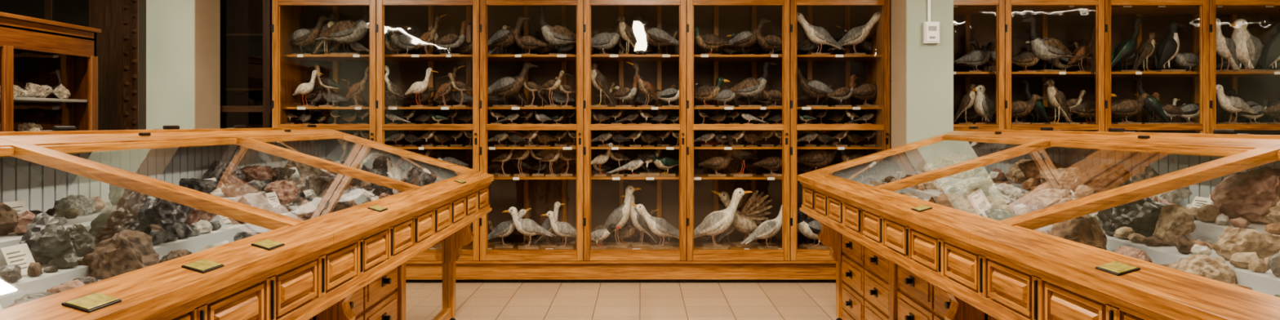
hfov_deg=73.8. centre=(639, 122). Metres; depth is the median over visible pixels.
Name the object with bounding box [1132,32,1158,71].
mounted hawk
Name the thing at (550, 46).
duck
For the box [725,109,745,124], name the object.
mounted sandpiper
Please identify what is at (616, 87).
gull
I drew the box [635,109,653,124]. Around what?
mounted sandpiper
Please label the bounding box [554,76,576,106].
mounted curlew
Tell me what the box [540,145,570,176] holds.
mounted curlew
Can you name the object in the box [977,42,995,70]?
mounted bittern
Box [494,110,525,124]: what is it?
mounted tern
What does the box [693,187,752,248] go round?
gull
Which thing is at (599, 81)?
mounted hawk
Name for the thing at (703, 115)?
mounted sandpiper
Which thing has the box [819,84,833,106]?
mounted hawk
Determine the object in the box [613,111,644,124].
mounted tern
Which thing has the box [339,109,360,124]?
duck
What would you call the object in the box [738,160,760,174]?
duck
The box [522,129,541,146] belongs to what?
mounted sandpiper
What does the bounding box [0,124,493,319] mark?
display case
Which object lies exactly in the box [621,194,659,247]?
gull
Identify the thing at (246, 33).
wall
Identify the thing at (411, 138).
duck
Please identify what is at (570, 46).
goose
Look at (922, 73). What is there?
pillar
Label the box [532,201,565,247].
gull
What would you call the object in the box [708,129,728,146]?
duck
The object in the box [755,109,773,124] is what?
mounted sandpiper
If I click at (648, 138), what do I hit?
duck
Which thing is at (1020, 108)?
duck
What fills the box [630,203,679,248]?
gull
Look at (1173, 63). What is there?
duck
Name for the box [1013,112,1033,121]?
duck
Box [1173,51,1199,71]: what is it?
duck
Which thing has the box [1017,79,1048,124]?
cormorant
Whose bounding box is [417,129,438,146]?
mounted sandpiper
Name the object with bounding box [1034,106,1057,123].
duck
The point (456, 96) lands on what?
duck
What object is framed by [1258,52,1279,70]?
duck
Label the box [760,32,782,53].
duck
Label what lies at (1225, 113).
mounted hawk
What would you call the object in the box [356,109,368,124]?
mounted sandpiper
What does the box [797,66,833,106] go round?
goose
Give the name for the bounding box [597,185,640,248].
gull
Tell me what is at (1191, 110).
duck
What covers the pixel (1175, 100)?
gull
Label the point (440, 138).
duck
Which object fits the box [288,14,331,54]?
goose
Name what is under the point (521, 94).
mounted hawk
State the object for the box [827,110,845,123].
duck
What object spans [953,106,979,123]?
duck
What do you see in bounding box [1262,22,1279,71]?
mounted auk
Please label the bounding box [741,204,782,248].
gull
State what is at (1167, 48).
mounted auk
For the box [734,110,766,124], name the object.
mounted tern
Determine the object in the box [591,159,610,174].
duck
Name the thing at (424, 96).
duck
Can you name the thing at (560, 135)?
mounted sandpiper
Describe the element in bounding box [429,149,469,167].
duck
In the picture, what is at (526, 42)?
duck
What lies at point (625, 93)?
mounted grebe
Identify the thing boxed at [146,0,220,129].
pillar
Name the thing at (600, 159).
mounted ibis
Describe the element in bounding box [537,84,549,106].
mounted hawk
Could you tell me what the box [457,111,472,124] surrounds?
duck
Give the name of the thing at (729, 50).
duck
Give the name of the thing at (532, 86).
mounted curlew
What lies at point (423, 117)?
duck
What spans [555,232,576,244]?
gull
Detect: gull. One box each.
[349,42,368,53]
[433,244,441,248]
[487,25,510,54]
[487,208,531,248]
[502,206,555,248]
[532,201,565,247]
[540,210,576,248]
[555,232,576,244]
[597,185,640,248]
[612,85,634,104]
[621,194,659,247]
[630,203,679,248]
[636,154,650,172]
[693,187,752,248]
[715,223,735,244]
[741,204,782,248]
[797,12,844,54]
[827,12,879,54]
[1053,111,1073,122]
[1159,97,1180,122]
[1216,17,1239,71]
[1216,59,1239,70]
[1216,84,1257,124]
[1229,18,1266,71]
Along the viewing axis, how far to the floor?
6.01 m
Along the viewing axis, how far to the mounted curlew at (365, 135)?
6.83 m
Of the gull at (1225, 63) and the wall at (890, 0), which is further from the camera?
the wall at (890, 0)
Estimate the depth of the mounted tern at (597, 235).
6.80 m
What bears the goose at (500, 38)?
in the display cabinet at (685, 199)
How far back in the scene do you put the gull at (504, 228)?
6.88 m
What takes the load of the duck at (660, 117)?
in the display cabinet at (685, 199)
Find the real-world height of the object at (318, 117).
0.095 m
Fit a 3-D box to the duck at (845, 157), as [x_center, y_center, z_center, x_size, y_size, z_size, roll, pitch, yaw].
[1.738,0.302,6.919,0.378,0.261,0.146,0,0,-3]
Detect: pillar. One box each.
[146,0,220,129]
[891,0,953,148]
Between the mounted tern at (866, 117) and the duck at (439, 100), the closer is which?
the mounted tern at (866, 117)
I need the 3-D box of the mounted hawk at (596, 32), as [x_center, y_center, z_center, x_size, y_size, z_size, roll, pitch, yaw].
[-0.327,-0.653,7.091,0.142,0.233,0.076,0,0,-16]
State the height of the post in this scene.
2.800 m
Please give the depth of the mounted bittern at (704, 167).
7.08 m
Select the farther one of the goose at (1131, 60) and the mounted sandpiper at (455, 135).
the goose at (1131, 60)
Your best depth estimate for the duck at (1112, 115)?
7.07 m
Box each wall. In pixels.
[0,0,271,128]
[889,0,891,148]
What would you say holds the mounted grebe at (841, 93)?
in the display cabinet at (685, 199)
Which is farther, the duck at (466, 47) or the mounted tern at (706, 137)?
the duck at (466, 47)
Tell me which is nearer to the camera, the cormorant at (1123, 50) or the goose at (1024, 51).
the cormorant at (1123, 50)
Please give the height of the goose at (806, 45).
0.256 m
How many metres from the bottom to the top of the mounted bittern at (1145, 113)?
0.253 m
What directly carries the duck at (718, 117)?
in the display cabinet at (685, 199)
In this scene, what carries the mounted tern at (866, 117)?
in the display cabinet at (685, 199)
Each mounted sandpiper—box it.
[285,111,297,124]
[348,129,362,136]
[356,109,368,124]
[400,109,417,124]
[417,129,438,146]
[448,129,468,146]
[487,109,505,124]
[520,109,534,124]
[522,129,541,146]
[552,129,573,146]
[607,109,626,124]
[626,129,646,146]
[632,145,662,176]
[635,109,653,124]
[656,129,675,146]
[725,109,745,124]
[731,129,748,146]
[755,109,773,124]
[759,129,779,146]
[831,129,852,146]
[843,109,859,124]
[861,129,875,146]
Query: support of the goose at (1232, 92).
in the display cabinet at (1000, 22)
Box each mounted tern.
[384,110,410,124]
[384,129,413,146]
[487,129,515,146]
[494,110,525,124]
[568,223,622,248]
[591,129,620,146]
[606,155,647,176]
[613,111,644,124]
[693,129,723,146]
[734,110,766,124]
[797,129,826,146]
[848,110,876,124]
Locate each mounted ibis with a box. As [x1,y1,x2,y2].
[292,70,322,106]
[404,67,438,106]
[591,142,618,176]
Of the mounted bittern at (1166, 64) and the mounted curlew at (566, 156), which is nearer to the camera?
the mounted curlew at (566, 156)
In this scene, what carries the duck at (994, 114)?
in the display cabinet at (1000, 22)
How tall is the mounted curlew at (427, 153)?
0.265 m
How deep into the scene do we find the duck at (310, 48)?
7.06 m
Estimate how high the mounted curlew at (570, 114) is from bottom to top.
0.131 m
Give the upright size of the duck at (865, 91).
0.248 m
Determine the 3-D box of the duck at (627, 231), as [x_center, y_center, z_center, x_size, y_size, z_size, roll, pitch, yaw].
[-0.123,0.897,7.085,0.337,0.232,0.130,0,0,15]
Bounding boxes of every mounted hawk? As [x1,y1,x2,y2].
[312,13,338,54]
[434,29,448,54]
[517,89,528,106]
[518,235,533,244]
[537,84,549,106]
[591,61,614,106]
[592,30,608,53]
[615,14,639,54]
[617,35,629,53]
[618,155,628,174]
[723,86,735,106]
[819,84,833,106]
[953,84,976,124]
[1043,78,1071,124]
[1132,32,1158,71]
[1220,109,1232,122]
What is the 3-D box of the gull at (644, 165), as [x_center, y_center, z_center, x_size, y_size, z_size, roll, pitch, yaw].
[0.035,0.349,7.090,0.128,0.168,0.049,0,0,-7]
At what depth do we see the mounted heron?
6.92 m
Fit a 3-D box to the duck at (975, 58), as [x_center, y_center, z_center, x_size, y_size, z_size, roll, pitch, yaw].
[2.740,-0.527,6.920,0.374,0.253,0.140,0,0,1]
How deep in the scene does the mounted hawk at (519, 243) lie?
7.07 m
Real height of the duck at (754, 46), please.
0.209 m
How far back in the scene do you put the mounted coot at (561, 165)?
7.07 m
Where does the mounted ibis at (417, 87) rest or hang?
in the display cabinet at (685, 199)
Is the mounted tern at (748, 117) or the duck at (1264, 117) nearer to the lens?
the mounted tern at (748, 117)
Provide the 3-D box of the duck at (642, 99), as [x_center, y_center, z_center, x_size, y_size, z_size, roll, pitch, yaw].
[0.051,-0.205,7.090,0.244,0.166,0.092,0,0,2]
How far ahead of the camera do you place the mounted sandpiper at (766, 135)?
6.92 m
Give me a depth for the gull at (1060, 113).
7.07 m
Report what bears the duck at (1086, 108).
in the display cabinet at (1000, 22)
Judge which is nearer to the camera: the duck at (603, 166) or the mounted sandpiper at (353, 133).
the mounted sandpiper at (353, 133)
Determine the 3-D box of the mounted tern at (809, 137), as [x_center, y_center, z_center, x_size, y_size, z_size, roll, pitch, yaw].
[1.349,0.123,6.888,0.313,0.142,0.065,0,0,-5]
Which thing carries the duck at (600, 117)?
in the display cabinet at (685, 199)
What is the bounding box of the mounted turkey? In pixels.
[711,186,772,247]
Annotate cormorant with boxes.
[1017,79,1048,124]
[1111,16,1149,71]
[1128,75,1168,124]
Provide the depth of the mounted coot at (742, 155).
6.84 m
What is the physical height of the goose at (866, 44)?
0.272 m
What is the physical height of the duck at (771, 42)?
0.222 m
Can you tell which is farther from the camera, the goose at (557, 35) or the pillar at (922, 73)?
the goose at (557, 35)
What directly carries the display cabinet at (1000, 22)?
on the floor
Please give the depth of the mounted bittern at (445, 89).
6.92 m
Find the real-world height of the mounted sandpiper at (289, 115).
0.128 m
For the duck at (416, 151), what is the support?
in the display cabinet at (685, 199)
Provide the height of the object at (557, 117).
0.095 m
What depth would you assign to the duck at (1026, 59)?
6.85 m
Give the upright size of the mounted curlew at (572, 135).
0.150 m
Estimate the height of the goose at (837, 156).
0.170 m
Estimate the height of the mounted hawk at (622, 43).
0.201 m
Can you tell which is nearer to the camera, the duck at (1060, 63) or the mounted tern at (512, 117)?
the mounted tern at (512, 117)
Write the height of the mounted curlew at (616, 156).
0.265 m
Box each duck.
[296,110,315,124]
[305,42,328,54]
[315,86,348,106]
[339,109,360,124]
[384,25,427,54]
[384,32,404,53]
[384,90,408,106]
[397,129,423,146]
[405,87,436,106]
[411,149,422,153]
[414,110,435,123]
[427,129,453,146]
[429,88,456,106]
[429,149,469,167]
[450,88,472,106]
[451,36,472,54]
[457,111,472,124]
[487,160,509,174]
[487,220,520,245]
[502,129,526,146]
[507,30,547,54]
[530,110,551,124]
[531,129,556,146]
[534,38,555,54]
[546,89,574,105]
[591,24,620,54]
[591,109,609,124]
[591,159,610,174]
[604,129,630,146]
[610,222,635,243]
[631,88,660,104]
[635,129,660,146]
[651,110,671,124]
[652,83,679,106]
[657,224,679,244]
[693,25,729,54]
[693,76,729,106]
[697,150,732,176]
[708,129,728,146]
[709,109,730,124]
[712,83,737,106]
[719,35,738,54]
[726,32,760,53]
[736,94,759,104]
[737,129,763,146]
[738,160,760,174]
[749,28,782,54]
[752,155,782,176]
[756,88,776,106]
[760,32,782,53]
[761,87,782,106]
[767,113,782,122]
[797,93,815,106]
[797,140,848,169]
[797,208,830,248]
[811,129,835,146]
[824,160,839,167]
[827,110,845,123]
[839,149,866,161]
[841,130,866,146]
[851,80,891,106]
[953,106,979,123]
[954,41,995,71]
[977,113,995,122]
[993,93,1045,124]
[1011,51,1039,71]
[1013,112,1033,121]
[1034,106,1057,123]
[1051,57,1080,70]
[1067,93,1116,124]
[1111,93,1155,124]
[1111,113,1131,121]
[1138,57,1155,71]
[1171,48,1199,70]
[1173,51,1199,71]
[1178,102,1199,124]
[1233,97,1273,124]
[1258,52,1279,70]
[1260,101,1279,124]
[1260,114,1273,122]
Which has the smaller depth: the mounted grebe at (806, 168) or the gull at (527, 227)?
the gull at (527, 227)
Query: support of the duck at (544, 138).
in the display cabinet at (685, 199)
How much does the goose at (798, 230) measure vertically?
0.326 m
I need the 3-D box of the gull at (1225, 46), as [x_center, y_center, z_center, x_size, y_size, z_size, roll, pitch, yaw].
[4.696,-0.618,6.859,0.332,0.436,0.128,0,0,-17]
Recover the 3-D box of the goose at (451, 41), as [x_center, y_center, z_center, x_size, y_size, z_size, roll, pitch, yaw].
[-1.508,-0.683,6.922,0.322,0.294,0.129,0,0,-3]
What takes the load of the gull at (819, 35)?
in the display cabinet at (685, 199)
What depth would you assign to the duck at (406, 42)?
6.89 m
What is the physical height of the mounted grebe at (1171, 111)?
0.264 m
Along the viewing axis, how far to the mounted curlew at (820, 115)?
6.89 m
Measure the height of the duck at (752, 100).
0.161 m
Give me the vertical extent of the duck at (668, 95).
0.214 m
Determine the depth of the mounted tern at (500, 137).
6.86 m
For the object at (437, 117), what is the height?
0.095 m
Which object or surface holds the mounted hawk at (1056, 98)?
in the display cabinet at (1000, 22)
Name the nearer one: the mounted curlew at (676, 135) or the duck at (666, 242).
the mounted curlew at (676, 135)
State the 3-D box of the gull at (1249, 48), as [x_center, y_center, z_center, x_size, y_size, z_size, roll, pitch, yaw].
[4.849,-0.618,6.859,0.232,0.435,0.203,0,0,-5]
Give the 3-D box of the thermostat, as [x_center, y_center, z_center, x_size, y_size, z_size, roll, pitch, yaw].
[2.125,-1.313,6.216,0.110,1.473,0.048,0,0,0]
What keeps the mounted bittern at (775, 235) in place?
in the display cabinet at (685, 199)
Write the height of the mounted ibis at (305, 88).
0.300 m
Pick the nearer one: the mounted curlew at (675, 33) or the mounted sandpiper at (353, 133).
the mounted sandpiper at (353, 133)
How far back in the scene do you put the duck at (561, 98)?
7.05 m
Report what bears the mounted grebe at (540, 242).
in the display cabinet at (685, 199)
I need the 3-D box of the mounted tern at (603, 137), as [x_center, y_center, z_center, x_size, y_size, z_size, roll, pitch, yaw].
[-0.313,0.123,6.893,0.313,0.142,0.066,0,0,8]
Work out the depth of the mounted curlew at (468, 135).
6.83 m
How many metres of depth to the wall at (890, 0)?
7.35 m
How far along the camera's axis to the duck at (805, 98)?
7.06 m
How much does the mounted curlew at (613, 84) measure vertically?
0.208 m
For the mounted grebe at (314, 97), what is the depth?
7.06 m
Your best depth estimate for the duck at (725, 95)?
6.86 m
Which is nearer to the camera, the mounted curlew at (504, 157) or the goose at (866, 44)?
the mounted curlew at (504, 157)
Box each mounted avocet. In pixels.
[304,63,343,106]
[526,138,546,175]
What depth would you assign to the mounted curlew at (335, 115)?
6.83 m
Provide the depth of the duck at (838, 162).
7.07 m
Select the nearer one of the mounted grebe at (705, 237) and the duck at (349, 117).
the duck at (349, 117)
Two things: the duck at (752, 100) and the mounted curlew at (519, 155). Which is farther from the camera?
the duck at (752, 100)
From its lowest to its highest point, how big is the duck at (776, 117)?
0.118 m
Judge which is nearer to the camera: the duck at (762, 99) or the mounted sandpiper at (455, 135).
the mounted sandpiper at (455, 135)
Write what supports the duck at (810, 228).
in the display cabinet at (685, 199)
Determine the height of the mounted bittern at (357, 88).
0.340 m
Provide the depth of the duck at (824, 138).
6.91 m
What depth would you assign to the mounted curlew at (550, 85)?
6.84 m
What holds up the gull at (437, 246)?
in the display cabinet at (685, 199)
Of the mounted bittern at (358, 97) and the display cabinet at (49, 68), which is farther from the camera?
the mounted bittern at (358, 97)
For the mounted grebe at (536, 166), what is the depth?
7.07 m
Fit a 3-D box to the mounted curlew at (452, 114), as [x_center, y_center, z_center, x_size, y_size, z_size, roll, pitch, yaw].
[-1.496,-0.047,6.894,0.140,0.131,0.039,0,0,22]
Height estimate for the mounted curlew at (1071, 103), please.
0.280 m
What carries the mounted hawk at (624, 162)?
in the display cabinet at (685, 199)
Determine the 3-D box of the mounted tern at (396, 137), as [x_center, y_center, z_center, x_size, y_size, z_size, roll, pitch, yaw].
[-1.988,0.123,6.890,0.313,0.142,0.065,0,0,0]
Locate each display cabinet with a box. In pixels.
[0,11,101,131]
[271,0,889,282]
[953,0,1279,135]
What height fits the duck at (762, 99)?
0.153 m
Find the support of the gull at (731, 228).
in the display cabinet at (685, 199)
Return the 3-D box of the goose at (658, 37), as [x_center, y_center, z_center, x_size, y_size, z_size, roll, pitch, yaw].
[0.127,-0.713,6.951,0.459,0.353,0.159,0,0,2]
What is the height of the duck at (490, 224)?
0.205 m
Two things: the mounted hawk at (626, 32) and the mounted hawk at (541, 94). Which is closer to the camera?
the mounted hawk at (626, 32)
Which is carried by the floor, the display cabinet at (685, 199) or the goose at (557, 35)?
the display cabinet at (685, 199)
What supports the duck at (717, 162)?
in the display cabinet at (685, 199)
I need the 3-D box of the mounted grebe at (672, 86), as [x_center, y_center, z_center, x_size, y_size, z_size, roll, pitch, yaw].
[0.220,-0.219,7.088,0.210,0.192,0.084,0,0,6]
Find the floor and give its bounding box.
[405,282,837,319]
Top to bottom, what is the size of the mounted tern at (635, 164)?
0.170 m
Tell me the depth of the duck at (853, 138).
6.86 m
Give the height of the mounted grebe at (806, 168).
0.121 m
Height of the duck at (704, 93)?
0.246 m
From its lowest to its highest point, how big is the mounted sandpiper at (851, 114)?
0.133 m
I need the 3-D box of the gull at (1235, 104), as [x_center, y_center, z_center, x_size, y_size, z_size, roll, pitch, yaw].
[4.754,-0.144,6.840,0.412,0.324,0.131,0,0,-5]
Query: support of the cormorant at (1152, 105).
in the display cabinet at (1000, 22)
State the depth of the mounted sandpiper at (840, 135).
6.82 m
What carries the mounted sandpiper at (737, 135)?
in the display cabinet at (685, 199)
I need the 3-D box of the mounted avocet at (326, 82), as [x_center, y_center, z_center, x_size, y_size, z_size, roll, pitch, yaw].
[-2.576,-0.300,6.949,0.310,0.354,0.089,0,0,-2]
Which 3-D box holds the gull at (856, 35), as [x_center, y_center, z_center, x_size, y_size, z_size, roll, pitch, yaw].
[1.751,-0.713,6.875,0.474,0.354,0.138,0,0,22]
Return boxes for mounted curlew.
[325,109,341,123]
[354,129,368,138]
[417,143,432,156]
[439,72,472,106]
[447,109,461,123]
[457,129,472,146]
[491,145,522,176]
[510,141,539,176]
[523,80,546,106]
[538,70,573,106]
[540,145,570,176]
[553,142,576,176]
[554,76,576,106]
[561,129,576,146]
[564,109,576,123]
[591,218,607,244]
[595,82,620,106]
[605,143,631,176]
[665,129,679,146]
[666,31,679,53]
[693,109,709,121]
[768,129,782,146]
[815,109,831,123]
[1066,41,1095,70]
[1066,89,1095,124]
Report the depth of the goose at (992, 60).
6.91 m
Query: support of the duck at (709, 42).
in the display cabinet at (685, 199)
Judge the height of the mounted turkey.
0.471 m
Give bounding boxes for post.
[88,0,146,130]
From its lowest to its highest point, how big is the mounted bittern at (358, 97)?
0.237 m
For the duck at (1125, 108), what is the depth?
6.85 m
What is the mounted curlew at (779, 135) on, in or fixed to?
in the display cabinet at (685, 199)
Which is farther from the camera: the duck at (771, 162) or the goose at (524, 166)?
the goose at (524, 166)
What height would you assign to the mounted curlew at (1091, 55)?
0.268 m
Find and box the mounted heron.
[384,65,406,106]
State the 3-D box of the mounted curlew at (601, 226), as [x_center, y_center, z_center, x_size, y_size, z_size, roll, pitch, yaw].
[-0.303,0.905,7.083,0.230,0.215,0.064,0,0,14]
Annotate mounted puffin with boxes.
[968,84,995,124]
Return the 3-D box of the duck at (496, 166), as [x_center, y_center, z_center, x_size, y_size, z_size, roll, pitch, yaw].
[-1.179,0.371,7.087,0.200,0.124,0.074,0,0,15]
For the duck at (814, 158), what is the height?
0.288 m
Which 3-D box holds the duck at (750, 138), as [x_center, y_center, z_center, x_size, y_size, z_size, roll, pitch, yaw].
[0.892,0.124,6.891,0.202,0.139,0.078,0,0,3]
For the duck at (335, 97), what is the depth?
7.06 m
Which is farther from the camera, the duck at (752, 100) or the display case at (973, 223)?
the duck at (752, 100)
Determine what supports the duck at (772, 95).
in the display cabinet at (685, 199)
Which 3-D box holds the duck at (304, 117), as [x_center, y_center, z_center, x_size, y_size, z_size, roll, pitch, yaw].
[-2.703,-0.041,6.898,0.175,0.118,0.065,0,0,14]
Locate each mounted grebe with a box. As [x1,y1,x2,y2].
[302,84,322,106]
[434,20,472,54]
[531,160,546,174]
[531,235,548,244]
[610,75,644,106]
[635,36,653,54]
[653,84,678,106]
[700,235,716,244]
[800,165,812,173]
[826,74,861,106]
[1150,92,1183,124]
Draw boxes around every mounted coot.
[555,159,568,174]
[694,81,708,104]
[721,133,758,176]
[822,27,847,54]
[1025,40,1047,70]
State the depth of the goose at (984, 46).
7.07 m
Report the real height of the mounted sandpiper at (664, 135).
0.151 m
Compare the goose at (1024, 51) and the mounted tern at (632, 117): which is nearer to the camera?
the mounted tern at (632, 117)
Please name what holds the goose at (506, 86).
in the display cabinet at (685, 199)
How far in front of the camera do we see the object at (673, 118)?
6.94 m
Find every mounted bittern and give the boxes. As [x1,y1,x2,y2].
[327,40,341,53]
[342,79,363,104]
[344,66,368,106]
[404,26,428,53]
[415,14,446,54]
[433,65,465,106]
[626,62,657,106]
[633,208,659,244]
[701,155,715,174]
[762,215,778,244]
[836,26,859,53]
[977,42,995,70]
[1067,26,1095,71]
[1133,93,1155,122]
[1155,42,1172,69]
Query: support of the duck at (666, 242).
in the display cabinet at (685, 199)
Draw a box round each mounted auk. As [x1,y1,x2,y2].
[1152,21,1185,71]
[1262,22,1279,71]
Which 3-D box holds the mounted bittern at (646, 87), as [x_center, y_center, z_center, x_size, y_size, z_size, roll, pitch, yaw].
[0.018,-0.304,6.886,0.278,0.363,0.100,0,0,-22]
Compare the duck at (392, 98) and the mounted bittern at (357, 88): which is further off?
the duck at (392, 98)
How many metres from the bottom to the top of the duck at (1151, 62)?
0.180 m
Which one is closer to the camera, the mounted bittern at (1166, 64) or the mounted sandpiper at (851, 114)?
the mounted sandpiper at (851, 114)
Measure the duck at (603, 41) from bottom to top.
0.267 m
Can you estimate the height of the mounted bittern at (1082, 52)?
0.385 m
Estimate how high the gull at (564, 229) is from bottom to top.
0.306 m
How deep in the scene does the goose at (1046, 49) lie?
6.79 m
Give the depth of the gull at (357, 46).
7.06 m
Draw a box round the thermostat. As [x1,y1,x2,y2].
[923,0,939,43]
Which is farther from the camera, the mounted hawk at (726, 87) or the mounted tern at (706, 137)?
the mounted hawk at (726, 87)
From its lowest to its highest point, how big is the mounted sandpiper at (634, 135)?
0.142 m
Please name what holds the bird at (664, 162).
in the display cabinet at (685, 199)
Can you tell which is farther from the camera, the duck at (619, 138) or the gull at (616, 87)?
the gull at (616, 87)
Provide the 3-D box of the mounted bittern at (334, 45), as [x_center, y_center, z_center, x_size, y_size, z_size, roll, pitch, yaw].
[-2.506,-0.665,7.086,0.197,0.257,0.071,0,0,9]
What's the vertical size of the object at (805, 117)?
0.095 m
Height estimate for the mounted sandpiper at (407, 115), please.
0.128 m
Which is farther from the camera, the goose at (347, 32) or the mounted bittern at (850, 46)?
the mounted bittern at (850, 46)
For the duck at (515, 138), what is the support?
in the display cabinet at (685, 199)
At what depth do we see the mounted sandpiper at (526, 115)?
6.94 m
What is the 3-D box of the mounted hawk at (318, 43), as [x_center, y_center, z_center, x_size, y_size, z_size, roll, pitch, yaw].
[-2.560,-0.712,6.950,0.214,0.351,0.115,0,0,0]
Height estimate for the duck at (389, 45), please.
0.211 m
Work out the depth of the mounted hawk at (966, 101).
6.87 m
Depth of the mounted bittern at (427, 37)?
6.90 m
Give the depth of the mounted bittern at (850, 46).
7.08 m
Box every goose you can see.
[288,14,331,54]
[315,5,368,54]
[487,14,529,54]
[487,61,537,106]
[487,95,507,106]
[511,159,533,173]
[531,5,576,54]
[552,28,576,53]
[627,13,679,54]
[721,17,771,54]
[728,59,776,106]
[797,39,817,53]
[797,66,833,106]
[797,226,822,244]
[835,154,843,163]
[857,25,871,50]
[956,44,986,71]
[968,39,995,71]
[1011,50,1031,71]
[1022,15,1075,71]
[1113,40,1145,70]
[1224,88,1258,123]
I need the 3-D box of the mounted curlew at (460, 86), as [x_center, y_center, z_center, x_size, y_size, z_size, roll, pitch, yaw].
[-1.479,-0.263,6.881,0.299,0.280,0.084,0,0,2]
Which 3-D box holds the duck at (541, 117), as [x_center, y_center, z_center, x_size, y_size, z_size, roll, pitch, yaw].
[-0.792,-0.041,6.837,0.175,0.118,0.065,0,0,-21]
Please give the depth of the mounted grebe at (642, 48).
7.06 m
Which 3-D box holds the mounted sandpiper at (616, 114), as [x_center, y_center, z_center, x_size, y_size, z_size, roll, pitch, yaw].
[-0.183,-0.049,6.900,0.162,0.133,0.064,0,0,1]
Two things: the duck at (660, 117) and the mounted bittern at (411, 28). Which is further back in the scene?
the mounted bittern at (411, 28)
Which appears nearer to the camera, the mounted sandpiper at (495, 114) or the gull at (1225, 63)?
the mounted sandpiper at (495, 114)
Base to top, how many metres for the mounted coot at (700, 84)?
0.216 m
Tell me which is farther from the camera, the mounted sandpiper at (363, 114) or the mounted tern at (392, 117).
the mounted sandpiper at (363, 114)
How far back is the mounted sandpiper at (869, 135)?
6.92 m
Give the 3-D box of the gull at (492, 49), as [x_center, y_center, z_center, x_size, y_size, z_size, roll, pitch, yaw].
[-1.175,-0.672,7.090,0.208,0.272,0.080,0,0,5]
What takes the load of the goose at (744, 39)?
in the display cabinet at (685, 199)
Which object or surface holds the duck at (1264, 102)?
in the display cabinet at (1000, 22)
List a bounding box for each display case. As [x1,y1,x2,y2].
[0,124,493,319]
[797,126,1279,319]
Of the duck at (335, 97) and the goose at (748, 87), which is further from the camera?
the duck at (335, 97)
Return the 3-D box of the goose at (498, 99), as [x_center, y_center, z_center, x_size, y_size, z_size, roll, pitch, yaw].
[-1.159,-0.242,7.088,0.260,0.239,0.099,0,0,16]

